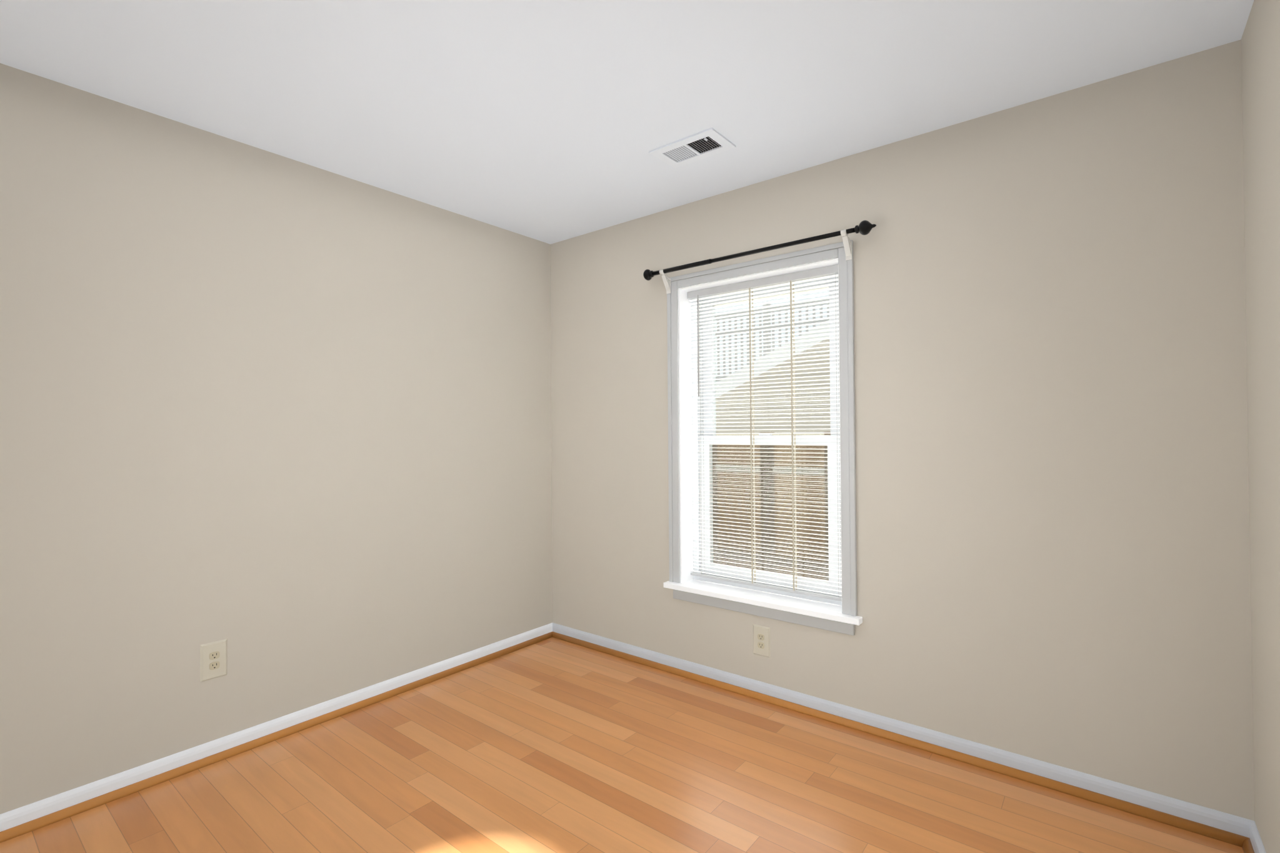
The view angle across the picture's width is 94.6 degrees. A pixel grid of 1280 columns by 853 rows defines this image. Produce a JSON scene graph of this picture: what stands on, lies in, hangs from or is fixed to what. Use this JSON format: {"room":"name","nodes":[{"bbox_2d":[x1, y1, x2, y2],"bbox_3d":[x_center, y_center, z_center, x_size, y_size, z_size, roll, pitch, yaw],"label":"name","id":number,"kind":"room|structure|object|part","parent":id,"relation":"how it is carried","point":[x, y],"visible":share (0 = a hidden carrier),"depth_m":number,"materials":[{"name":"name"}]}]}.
{"room":"empty bedroom","nodes":[
{"label":"empty bedroom","id":0,"kind":"room"},
{"bbox_2d":[0,63,552,814],"bbox_3d":[-1.743,0.072,2.321,0.150,2.440,4.070,-1,-1,39],"label":"wall","id":1,"kind":"structure","parent":0,"point":[279,425],"depth_m":2.35,"materials":[{"name":"beige paint"}]},
{"bbox_2d":[200,638,227,682],"bbox_3d":[-1.651,0.908,2.293,0.009,0.142,0.088,-1,-1,39],"label":"electrical outlet","id":2,"kind":"object","parent":1,"relation":"attached to","point":[213,660],"visible":1,"depth_m":2.29,"materials":[{"name":"beige plastic"}]},
{"bbox_2d":[0,623,552,843],"bbox_3d":[-1.685,1.254,2.226,0.031,0.075,3.700,-1,-1,39],"label":"baseboard","id":3,"kind":"structure","parent":1,"relation":"attached to","point":[25,819],"depth_m":2.32,"materials":[{"name":"white paint"}]},
{"bbox_2d":[0,637,1243,852],"bbox_3d":[-0.478,1.333,1.309,3.359,0.120,4.070,-1,-1,39],"label":"floor","id":4,"kind":"structure","parent":0,"point":[552,745],"depth_m":2.08,"materials":[{"name":"brown wood"}]},
{"bbox_2d":[0,0,1254,244],"bbox_3d":[-0.497,-1.226,1.334,3.359,0.120,4.070,-1,-1,39],"label":"ceiling","id":5,"kind":"structure","parent":0,"point":[550,121],"depth_m":1.95,"materials":[{"name":"white paint"}]},
{"bbox_2d":[649,127,736,168],"bbox_3d":[0.217,-1.306,2.469,0.308,0.314,0.190,-1,-1,39],"label":"ceiling vent","id":6,"kind":"object","parent":5,"relation":"in","point":[704,144],"visible":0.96,"depth_m":2.47,"materials":[{"name":"white metal"}]},
{"bbox_2d":[550,39,1254,820],"bbox_3d":[0.712,0.059,2.827,3.059,2.440,0.220,-1,-1,39],"label":"wall","id":7,"kind":"structure","parent":0,"point":[1051,444],"depth_m":2.17,"materials":[{"name":"beige paint"}]},
{"bbox_2d":[643,220,876,293],"bbox_3d":[0.498,-0.773,2.783,1.203,0.135,0.082,-1,-1,39],"label":"curtain rod","id":8,"kind":"object","parent":7,"relation":"attached to","point":[864,227],"visible":1,"depth_m":2.67,"materials":[{"name":"black metal"}]},
{"bbox_2d":[753,623,770,658],"bbox_3d":[0.572,1.012,2.789,0.088,0.142,0.009,-1,-1,39],"label":"electrical outlet","id":9,"kind":"object","parent":7,"relation":"attached to","point":[761,640],"visible":1,"depth_m":2.79,"materials":[{"name":"beige plastic"}]},
{"bbox_2d":[663,240,862,635],"bbox_3d":[0.595,0.053,2.889,1.011,1.684,0.268,-1,-1,39],"label":"window","id":10,"kind":"structure","parent":7,"relation":"in","point":[684,585],"depth_m":2.92,"materials":[{"name":"white paint"}]},
{"bbox_2d":[686,264,841,601],"bbox_3d":[0.584,0.031,2.881,0.825,1.499,0.042,-1,-1,39],"label":"window blind","id":11,"kind":"object","parent":10,"relation":"attached to","point":[749,286],"visible":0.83,"depth_m":2.86,"materials":[{"name":"white plastic"}]},
{"bbox_3d":[0.636,0.045,2.945,0.837,1.532,0.100,-1,-1,39],"label":"window sash","id":12,"kind":"part","parent":10,"relation":"part of","materials":[{"name":"white plastic"}]},
{"bbox_2d":[552,622,1254,847],"bbox_3d":[0.642,1.242,2.717,3.059,0.075,0.031,-1,-1,39],"label":"baseboard","id":13,"kind":"structure","parent":7,"relation":"attached to","point":[1202,821],"depth_m":2.26,"materials":[{"name":"white paint"}]},
{"bbox_2d":[1241,0,1279,852],"bbox_3d":[0.767,0.035,0.322,0.150,2.440,4.070,-1,-1,39],"label":"wall","id":14,"kind":"structure","parent":0,"point":[1260,65],"depth_m":1.60,"materials":[{"name":"beige paint"}]},
{"bbox_2d":[1242,821,1266,852],"bbox_3d":[0.683,1.218,0.339,0.031,0.075,3.700,-1,-1,39],"label":"baseboard","id":15,"kind":"structure","parent":14,"relation":"attached to","point":[1253,843],"depth_m":1.73,"materials":[{"name":"white paint"}]},
{"label":"outside","id":16,"kind":"structure","parent":0,"visible":0},
{"bbox_3d":[11.997,1.719,19.414,60.000,0.120,39.760,-1,-1,39],"label":"ground","id":17,"kind":"structure","parent":16,"visible":0},
{"bbox_2d":[712,431,830,580],"bbox_3d":[0.282,0.842,6.312,10.126,1.550,0.120,-1,-1,39],"label":"fence","id":18,"kind":"object","parent":17,"relation":"on","point":[772,500],"depth_m":5.53,"materials":[{"name":"brown wood"}]},
{"bbox_2d":[715,298,829,381],"bbox_3d":[1.143,-0.466,13.904,14.060,4.300,0.120,-1,-1,39],"label":"rail","id":19,"kind":"object","parent":17,"relation":"on","point":[765,328],"depth_m":12.67,"materials":[{"name":"white wood"}]},
{"bbox_2d":[715,320,830,481],"bbox_3d":[3.087,-0.230,9.873,11.000,3.721,2.800,-1,-1,39],"label":"house","id":20,"kind":"structure","parent":17,"relation":"on","point":[785,404],"depth_m":9.12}
]}

